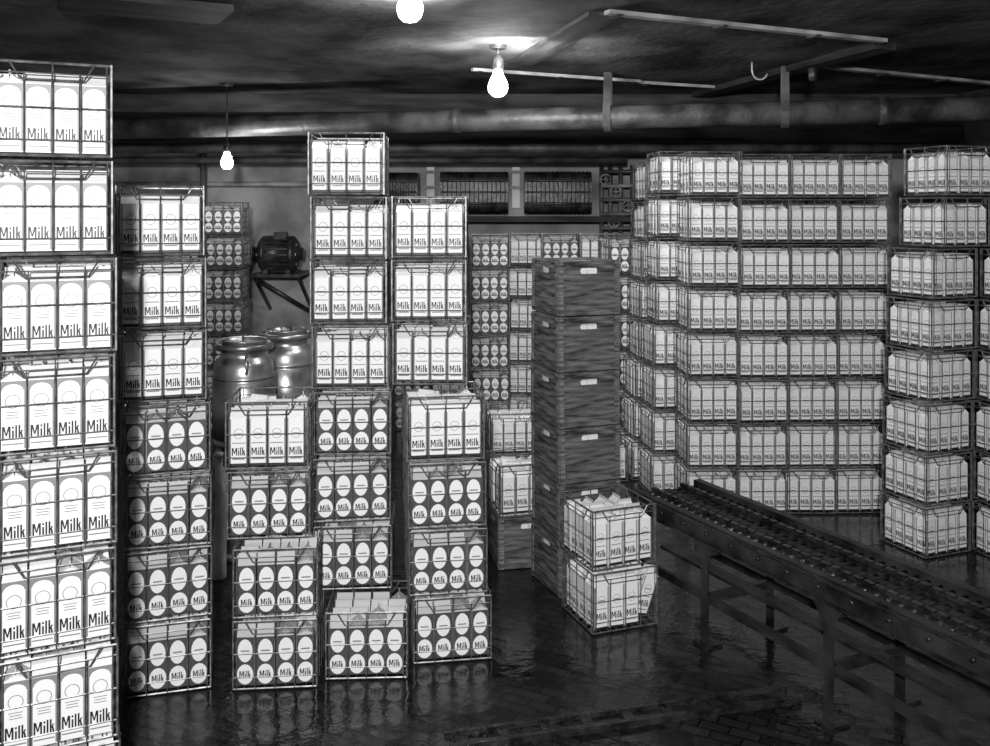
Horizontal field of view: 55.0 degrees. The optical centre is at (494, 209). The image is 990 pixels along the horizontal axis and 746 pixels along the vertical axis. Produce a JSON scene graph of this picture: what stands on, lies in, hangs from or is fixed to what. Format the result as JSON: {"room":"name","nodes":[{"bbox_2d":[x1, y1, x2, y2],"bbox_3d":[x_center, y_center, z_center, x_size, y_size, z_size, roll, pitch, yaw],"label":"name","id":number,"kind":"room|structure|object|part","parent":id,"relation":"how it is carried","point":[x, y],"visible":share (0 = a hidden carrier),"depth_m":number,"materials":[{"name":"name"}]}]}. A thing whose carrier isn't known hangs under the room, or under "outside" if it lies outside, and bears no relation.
{"room":"dairy cold storage","nodes":[
{"label":"dairy cold storage","id":0,"kind":"room"},
{"bbox_2d":[0,158,65,377],"bbox_3d":[-4.250,0.480,3.850,0.100,2.800,10.900,0,0,0],"label":"wall","id":1,"kind":"structure","parent":0,"point":[7,168],"depth_m":8.65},
{"bbox_2d":[0,402,989,745],"bbox_3d":[0.000,1.930,3.850,8.800,0.100,11.300,0,0,0],"label":"floor","id":2,"kind":"structure","parent":0,"point":[544,662],"depth_m":3.78,"materials":[{"name":"concrete"}]},
{"bbox_2d":[0,59,120,745],"bbox_3d":[-1.359,0.719,2.949,0.363,2.314,0.354,0,0,-24],"label":"crate stack","id":3,"kind":"object","parent":2,"relation":"on","point":[58,584],"visible":1,"depth_m":2.82,"materials":[{"name":"cardboard"}]},
{"bbox_2d":[115,185,214,698],"bbox_3d":[-1.331,0.891,3.847,0.378,1.972,0.351,0,0,-16],"label":"crate stack","id":4,"kind":"object","parent":2,"relation":"on","point":[167,580],"visible":0.99,"depth_m":3.71,"materials":[{"name":"cardboard"}]},
{"bbox_2d":[161,234,209,409],"bbox_3d":[-2.684,1.044,8.218,0.371,1.665,0.361,0,0,0],"label":"crate stack","id":5,"kind":"object","parent":2,"relation":"on","point":[201,234],"visible":0.02,"depth_m":8.07,"materials":[{"name":"metal"}]},
{"bbox_2d":[212,452,226,580],"bbox_3d":[-1.409,1.558,4.850,0.076,0.642,0.076,0,0,0],"label":"canister","id":6,"kind":"object","parent":2,"relation":"on","point":[219,541],"visible":0.85,"depth_m":4.82,"materials":[{"name":"paint"}]},
{"bbox_2d":[203,202,251,432],"bbox_3d":[-2.299,0.905,8.165,0.359,1.944,0.355,0,0,-6],"label":"crate stack","id":7,"kind":"object","parent":2,"relation":"on","point":[231,319],"visible":0.64,"depth_m":8.02,"materials":[{"name":"cardboard"}]},
{"bbox_2d":[216,449,269,561],"bbox_3d":[-1.379,1.584,5.220,0.339,0.590,0.339,0,0,-15],"label":"milk can","id":8,"kind":"object","parent":2,"relation":"on","point":[230,543],"visible":0.05,"depth_m":5.06,"materials":[{"name":"metal"}]},
{"bbox_2d":[212,335,275,449],"bbox_3d":[-1.379,0.989,5.220,0.340,0.590,0.340,0,0,18],"label":"milk can","id":9,"kind":"object","parent":8,"relation":"on","point":[243,361],"visible":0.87,"depth_m":5.10,"materials":[{"name":"metal"}]},
{"bbox_2d":[225,386,324,690],"bbox_3d":[-0.903,1.321,3.928,0.379,1.111,0.426,0,0,-5],"label":"crate stack","id":10,"kind":"object","parent":2,"relation":"on","point":[277,581],"visible":0.99,"depth_m":3.81,"materials":[{"name":"metal"}]},
{"bbox_2d":[308,132,410,679],"bbox_3d":[-0.585,0.771,4.104,0.447,2.211,0.626,0,0,-3],"label":"crate stack","id":11,"kind":"object","parent":2,"relation":"on","point":[363,629],"visible":0.95,"depth_m":4.08,"materials":[{"name":"cardboard"}]},
{"bbox_2d":[393,268,431,429],"bbox_3d":[-0.707,1.181,8.265,0.355,1.391,0.347,0,0,0],"label":"crate stack","id":12,"kind":"object","parent":2,"relation":"on","point":[397,388],"visible":0.11,"depth_m":8.11,"materials":[{"name":"metal"}]},
{"bbox_2d":[391,196,491,663],"bbox_3d":[-0.256,0.908,4.220,0.414,1.937,0.572,0,0,-9],"label":"crate stack","id":13,"kind":"object","parent":2,"relation":"on","point":[443,498],"visible":1,"depth_m":4.00,"materials":[{"name":"cardboard"}]},
{"bbox_2d":[430,233,469,395],"bbox_3d":[-0.386,1.041,8.163,0.352,1.671,0.353,0,0,0],"label":"crate stack","id":14,"kind":"object","parent":2,"relation":"on","point":[468,255],"visible":0.1,"depth_m":8.02,"materials":[{"name":"metal"}]},
{"bbox_2d":[470,234,510,435],"bbox_3d":[-0.042,1.041,8.065,0.370,1.671,0.360,0,0,0],"label":"crate stack","id":15,"kind":"object","parent":2,"relation":"on","point":[487,285],"visible":0.8,"depth_m":7.92,"materials":[{"name":"cardboard"}]},
{"bbox_2d":[485,403,531,460],"bbox_3d":[0.114,1.602,6.366,0.345,0.549,0.344,0,0,-7],"label":"crate stack","id":16,"kind":"object","parent":2,"relation":"on","point":[509,428],"visible":0.42,"depth_m":6.22,"materials":[{"name":"cardboard"}]},
{"bbox_2d":[485,448,532,569],"bbox_3d":[0.145,1.605,5.146,0.352,0.544,0.347,0,0,-11],"label":"crate stack","id":17,"kind":"object","parent":2,"relation":"on","point":[509,479],"visible":0.59,"depth_m":4.99,"materials":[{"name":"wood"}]},
{"bbox_2d":[507,233,546,408],"bbox_3d":[0.290,1.041,8.364,0.358,1.671,0.346,0,0,4],"label":"crate stack","id":18,"kind":"object","parent":2,"relation":"on","point":[523,249],"visible":0.52,"depth_m":8.22,"materials":[{"name":"cardboard"}]},
{"bbox_2d":[539,233,578,257],"bbox_3d":[0.554,1.041,8.265,0.350,1.671,0.353,0,0,0],"label":"crate stack","id":19,"kind":"object","parent":2,"relation":"on","point":[551,247],"visible":0.09,"depth_m":8.12,"materials":[{"name":"cardboard"}]},
{"bbox_2d":[530,257,620,597],"bbox_3d":[0.404,1.063,4.811,0.354,1.628,0.355,0,0,-21],"label":"wooden crates","id":20,"kind":"object","parent":2,"relation":"on","point":[575,426],"visible":0.83,"depth_m":4.68,"materials":[{"name":"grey wood"}]},
{"bbox_2d":[578,233,618,257],"bbox_3d":[0.890,1.041,8.166,0.366,1.671,0.360,0,0,0],"label":"crate stack","id":21,"kind":"object","parent":2,"relation":"on","point":[587,246],"visible":0.02,"depth_m":8.02,"materials":[{"name":"cardboard"}]},
{"bbox_2d":[560,484,657,634],"bbox_3d":[0.529,1.604,4.408,0.351,0.545,0.346,0,0,-22],"label":"crate stack","id":22,"kind":"object","parent":2,"relation":"on","point":[608,585],"visible":1,"depth_m":4.29,"materials":[{"name":"metal"}]},
{"bbox_2d":[444,684,801,745],"bbox_3d":[0.492,1.868,3.511,1.363,0.024,0.130,0,0,-14],"label":"floor drain","id":23,"kind":"object","parent":2,"relation":"on","point":[504,738],"visible":1,"depth_m":3.49,"materials":[{"name":"metal"}]},
{"bbox_2d":[619,436,627,480],"bbox_3d":[0.734,1.742,6.710,0.336,0.270,0.336,0,0,-9],"label":"crate stack","id":24,"kind":"object","parent":2,"relation":"on","point":[623,459],"visible":0.17,"depth_m":6.58,"materials":[{"name":"cardboard"}]},
{"bbox_2d":[598,236,649,438],"bbox_3d":[0.987,1.041,7.264,0.344,1.671,0.349,0,0,-8],"label":"crate stack","id":25,"kind":"object","parent":2,"relation":"on","point":[616,249],"visible":0.16,"depth_m":7.11,"materials":[{"name":"cardboard"}]},
{"bbox_2d":[615,234,659,384],"bbox_3d":[1.218,1.041,8.167,0.353,1.671,0.359,0,0,0],"label":"crate stack","id":26,"kind":"object","parent":2,"relation":"on","point":[615,234],"visible":0.02,"depth_m":8.02,"materials":[{"name":"metal"}]},
{"bbox_2d":[620,161,690,479],"bbox_3d":[1.133,0.769,6.784,0.448,2.215,0.355,0,0,-8],"label":"crate stack","id":27,"kind":"object","parent":2,"relation":"on","point":[636,290],"visible":0.3,"depth_m":6.69,"materials":[{"name":"cardboard"}]},
{"bbox_2d":[638,151,707,492],"bbox_3d":[1.192,0.745,6.385,0.399,2.262,0.345,0,0,-6],"label":"crate stack","id":28,"kind":"object","parent":2,"relation":"on","point":[657,426],"visible":0.52,"depth_m":6.23,"materials":[{"name":"cardboard"}]},
{"bbox_2d":[673,151,741,494],"bbox_3d":[1.347,0.757,6.025,0.361,2.239,0.350,0,0,-4],"label":"crate stack","id":29,"kind":"object","parent":2,"relation":"on","point":[706,449],"visible":0.96,"depth_m":5.88,"materials":[{"name":"cardboard"}]},
{"bbox_2d":[722,154,792,513],"bbox_3d":[1.656,0.765,6.024,0.364,2.223,0.357,0,0,0],"label":"crate stack","id":30,"kind":"object","parent":2,"relation":"on","point":[764,356],"visible":0.78,"depth_m":5.87,"materials":[{"name":"cardboard"}]},
{"bbox_2d":[762,198,823,422],"bbox_3d":[2.090,0.765,6.665,0.352,2.223,0.351,0,0,0],"label":"crate stack","id":31,"kind":"object","parent":2,"relation":"on","point":[764,198],"visible":0.03,"depth_m":6.54,"materials":[{"name":"metal"}]},
{"bbox_2d":[770,154,841,513],"bbox_3d":[1.971,0.765,6.035,0.370,2.223,0.351,0,0,0],"label":"crate stack","id":32,"kind":"object","parent":2,"relation":"on","point":[812,444],"visible":0.8,"depth_m":5.88,"materials":[{"name":"cardboard"}]},
{"bbox_2d":[629,479,989,745],"bbox_3d":[1.692,1.615,2.981,0.460,0.530,3.800,0,0,-26],"label":"conveyor","id":33,"kind":"object","parent":2,"relation":"on","point":[938,621],"visible":0.99,"depth_m":3.61,"materials":[{"name":"metal"}]},
{"bbox_2d":[805,198,868,465],"bbox_3d":[2.396,0.765,6.666,0.354,2.223,0.349,0,0,0],"label":"crate stack","id":34,"kind":"object","parent":2,"relation":"on","point":[821,198],"visible":0.02,"depth_m":6.52,"materials":[{"name":"metal"}]},
{"bbox_2d":[817,154,891,512],"bbox_3d":[2.273,0.765,6.044,0.384,2.223,0.363,0,0,0],"label":"crate stack","id":35,"kind":"object","parent":2,"relation":"on","point":[861,353],"visible":0.77,"depth_m":5.90,"materials":[{"name":"cardboard"}]},
{"bbox_2d":[880,145,989,558],"bbox_3d":[2.471,0.763,5.316,0.464,2.227,0.390,0,0,-19],"label":"crate stack","id":36,"kind":"object","parent":2,"relation":"on","point":[930,476],"visible":1,"depth_m":5.21,"materials":[{"name":"cardboard"}]},
{"bbox_2d":[972,147,989,556],"bbox_3d":[2.874,0.765,5.140,0.415,2.223,0.359,0,0,-15],"label":"crate stack","id":37,"kind":"object","parent":2,"relation":"on","point":[982,423],"visible":1,"depth_m":5.21,"materials":[{"name":"cardboard"}]},
{"bbox_3d":[-1.245,1.584,5.660,0.405,0.590,0.340,0,0,-11],"label":"milk can","id":38,"kind":"object","parent":2,"relation":"on","visible":0},
{"bbox_2d":[259,326,314,423],"bbox_3d":[-1.245,0.989,5.660,0.339,0.590,0.339,0,0,-15],"label":"milk can","id":39,"kind":"object","parent":38,"relation":"on","point":[290,353],"visible":0.61,"depth_m":5.53,"materials":[{"name":"metal"}]},
{"bbox_2d":[0,0,989,93],"bbox_3d":[0.000,-0.970,3.850,8.800,0.100,11.300,0,0,0],"label":"ceiling","id":40,"kind":"structure","parent":0,"point":[263,46],"depth_m":5.31,"materials":[{"name":"paint"}]},
{"bbox_2d":[57,0,233,24],"bbox_3d":[-1.562,-0.905,4.249,0.698,0.030,0.350,0,0,-28],"label":"plank","id":41,"kind":"object","parent":40,"relation":"attached to","point":[190,11],"depth_m":4.22,"materials":[{"name":"black wood"}]},
{"bbox_2d":[200,153,205,237],"bbox_3d":[-2.750,-0.015,8.950,0.058,1.190,0.058,0,0,0],"label":"riser pipe","id":42,"kind":"object","parent":40,"relation":"hanging from","point":[202,166],"visible":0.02,"depth_m":8.92,"materials":[{"name":"metal"}]},
{"bbox_2d":[220,82,233,168],"bbox_3d":[-1.946,-0.608,6.900,0.100,0.625,0.098,0,0,0],"label":"pendant light bulb","id":43,"kind":"object","parent":40,"relation":"hanging from","point":[226,162],"visible":1,"depth_m":6.88,"materials":[{"name":"white glass"}]},
{"bbox_3d":[-1.946,-0.359,6.900,0.088,0.126,0.086,0,0,0],"label":"glass","id":44,"kind":"part","parent":43,"relation":"part of","materials":[{"name":"white glass"}]},
{"bbox_2d":[43,157,627,163],"bbox_3d":[-1.450,-0.450,8.620,5.300,0.060,0.060,0,0,0],"label":"pipe","id":45,"kind":"object","parent":40,"relation":"hanging from","point":[116,160],"visible":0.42,"depth_m":8.59,"materials":[{"name":"metal"}]},
{"bbox_2d":[397,0,422,22],"bbox_3d":[-0.358,-0.907,4.000,0.108,0.236,0.105,0,0,0],"label":"pendant light bulb","id":46,"kind":"object","parent":40,"relation":"hanging from","point":[410,11],"visible":1,"depth_m":3.96,"materials":[{"name":"white glass"}]},
{"bbox_2d":[488,44,507,96],"bbox_3d":[0.017,-0.774,5.300,0.108,0.291,0.105,0,0,0],"label":"pendant light bulb","id":47,"kind":"object","parent":40,"relation":"hanging from","point":[497,86],"visible":1,"depth_m":5.27,"materials":[{"name":"white glass"}]},
{"bbox_2d":[489,44,506,70],"bbox_3d":[0.017,-0.849,5.300,0.100,0.141,0.098,0,0,0],"label":"socket","id":48,"kind":"object","parent":47,"relation":"attached to","point":[497,62],"depth_m":5.27,"materials":[{"name":"metal"}]},
{"bbox_3d":[0.017,-0.706,5.300,0.108,0.155,0.105,0,0,0],"label":"glass","id":49,"kind":"part","parent":47,"relation":"part of","materials":[{"name":"white glass"}]},
{"bbox_2d":[113,94,956,113],"bbox_3d":[0.000,-0.849,7.600,8.400,0.140,0.160,0,0,0],"label":"ceiling beam","id":50,"kind":"structure","parent":40,"relation":"attached to","point":[122,103],"depth_m":7.52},
{"bbox_2d":[113,143,966,152],"bbox_3d":[0.000,-0.540,8.300,8.200,0.090,0.090,0,0,0],"label":"pipe","id":51,"kind":"object","parent":40,"relation":"hanging from","point":[117,147],"visible":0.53,"depth_m":8.26,"materials":[{"name":"metal"}]},
{"bbox_2d":[113,66,989,138],"bbox_3d":[-0.022,-0.722,6.551,8.427,0.398,0.195,0,0,14],"label":"pipe","id":52,"kind":"object","parent":40,"relation":"hanging from","point":[784,112],"visible":0.98,"depth_m":6.32,"materials":[{"name":"metal"}]},
{"bbox_2d":[471,68,640,83],"bbox_3d":[0.439,-0.906,6.439,1.305,0.028,0.060,0,0,-26],"label":"conduit","id":53,"kind":"object","parent":40,"relation":"attached to","point":[477,70],"depth_m":6.41,"materials":[{"name":"grey metal"}]},
{"bbox_2d":[508,11,620,65],"bbox_3d":[0.333,-0.910,5.160,0.160,0.020,1.533,0,0,-13],"label":"plank","id":54,"kind":"object","parent":40,"relation":"attached to","point":[589,22],"depth_m":4.98,"materials":[{"name":"grey wood"}]},
{"bbox_2d":[639,81,714,89],"bbox_3d":[1.352,-0.906,6.912,0.691,0.028,0.060,0,0,-23],"label":"conduit","id":55,"kind":"object","parent":40,"relation":"attached to","point":[644,83],"depth_m":6.88,"materials":[{"name":"grey metal"}]},
{"bbox_2d":[604,9,887,42],"bbox_3d":[1.304,-0.906,4.741,1.743,0.028,0.080,0,0,-25],"label":"conduit","id":56,"kind":"object","parent":40,"relation":"attached to","point":[612,13],"depth_m":4.67,"materials":[{"name":"grey metal"}]},
{"bbox_2d":[751,62,767,80],"bbox_3d":[1.645,-0.862,5.905,0.106,0.115,0.012,0,0,0],"label":"ceiling hook","id":57,"kind":"object","parent":40,"relation":"attached to","point":[766,75],"depth_m":5.90,"materials":[{"name":"silver metal"}]},
{"bbox_2d":[692,42,895,96],"bbox_3d":[1.867,-0.900,6.305,0.140,0.040,2.269,0,0,-14],"label":"plank","id":58,"kind":"object","parent":40,"relation":"attached to","point":[868,49],"depth_m":5.87,"materials":[{"name":"grey wood"}]},
{"bbox_2d":[822,65,989,85],"bbox_3d":[2.879,-0.906,6.461,2.003,0.028,0.090,0,0,-28],"label":"conduit","id":59,"kind":"object","parent":40,"relation":"attached to","point":[838,68],"depth_m":6.37,"materials":[{"name":"grey metal"}]},
{"bbox_2d":[66,142,923,401],"bbox_3d":[0.000,0.480,9.350,8.800,2.800,0.100,0,0,0],"label":"wall","id":60,"kind":"structure","parent":0,"point":[271,209],"depth_m":9.30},
{"bbox_2d":[114,182,309,186],"bbox_3d":[-2.700,-0.250,9.200,2.800,0.050,0.050,0,0,0],"label":"pipe","id":61,"kind":"object","parent":60,"relation":"attached to","point":[208,184],"visible":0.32,"depth_m":9.18,"materials":[{"name":"grey metal"}]},
{"bbox_2d":[250,232,311,311],"bbox_3d":[-1.979,0.586,8.919,0.561,0.771,0.679,0,0,0],"label":"motor","id":62,"kind":"object","parent":60,"relation":"attached to","point":[280,254],"visible":0.94,"depth_m":8.65,"materials":[{"name":"metal"}]},
{"bbox_3d":[-2.013,0.393,8.750,0.494,0.385,0.340,0,0,0],"label":"motor","id":63,"kind":"part","parent":62,"relation":"part of","materials":[{"name":"metal"}]},
{"bbox_2d":[425,167,435,203],"bbox_3d":[-0.625,-0.218,9.242,0.100,0.400,0.085,0,0,0],"label":"bracket","id":64,"kind":"object","parent":60,"relation":"attached to","point":[430,171],"visible":0.88,"depth_m":9.22,"materials":[{"name":"grey metal"}]},
{"bbox_2d":[390,216,633,221],"bbox_3d":[0.047,0.085,9.030,2.600,0.050,0.500,0,0,0],"label":"wall shelf","id":65,"kind":"object","parent":60,"relation":"attached to","point":[470,218],"visible":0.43,"depth_m":8.78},
{"bbox_2d":[373,172,419,211],"bbox_3d":[-0.924,-0.166,8.973,0.407,0.385,0.373,0,0,0],"label":"coil","id":66,"kind":"object","parent":65,"relation":"on","point":[400,184],"visible":0.43,"depth_m":8.81,"materials":[{"name":"metal"}]},
{"bbox_2d":[440,171,507,213],"bbox_3d":[-0.194,-0.166,8.973,0.635,0.404,0.373,0,0,0],"label":"coil","id":67,"kind":"object","parent":65,"relation":"on","point":[486,192],"visible":0.84,"depth_m":8.81,"materials":[{"name":"metal"}]},
{"bbox_2d":[524,171,591,213],"bbox_3d":[0.587,-0.166,8.973,0.625,0.404,0.373,0,0,0],"label":"coil","id":68,"kind":"object","parent":65,"relation":"on","point":[548,192],"visible":1,"depth_m":8.81,"materials":[{"name":"metal"}]},
{"bbox_2d":[599,165,644,235],"bbox_3d":[1.269,-0.071,8.931,0.589,0.710,0.140,0,0,0],"label":"crate stack","id":69,"kind":"object","parent":65,"relation":"on","point":[610,171],"visible":0.55,"depth_m":8.90,"materials":[{"name":"paint"}]},
{"bbox_2d":[511,167,520,207],"bbox_3d":[0.204,-0.218,9.242,0.100,0.400,0.085,0,0,0],"label":"bracket","id":70,"kind":"object","parent":60,"relation":"attached to","point":[515,171],"visible":1,"depth_m":9.22,"materials":[{"name":"grey metal"}]},
{"bbox_2d":[113,114,963,141],"bbox_3d":[0.000,-0.769,8.600,8.400,0.300,0.200,0,0,0],"label":"ceiling beam","id":71,"kind":"structure","parent":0,"point":[926,131],"depth_m":8.50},
{"bbox_2d":[808,68,817,80],"bbox_3d":[1.977,-0.860,5.905,0.060,0.120,0.059,0,0,0],"label":"socket","id":72,"kind":"object","parent":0,"point":[812,72],"depth_m":5.88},
{"bbox_2d":[924,121,989,422],"bbox_3d":[4.250,0.480,3.850,0.100,2.800,10.900,0,0,0],"label":"wall","id":73,"kind":"structure","parent":0,"point":[976,133],"depth_m":8.32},
{"bbox_2d":[957,88,989,95],"bbox_3d":[3.624,-0.895,7.983,0.120,0.050,1.911,0,0,-12],"label":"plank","id":74,"kind":"object","parent":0,"point":[984,92],"depth_m":7.30,"materials":[{"name":"black wood"}]}
]}

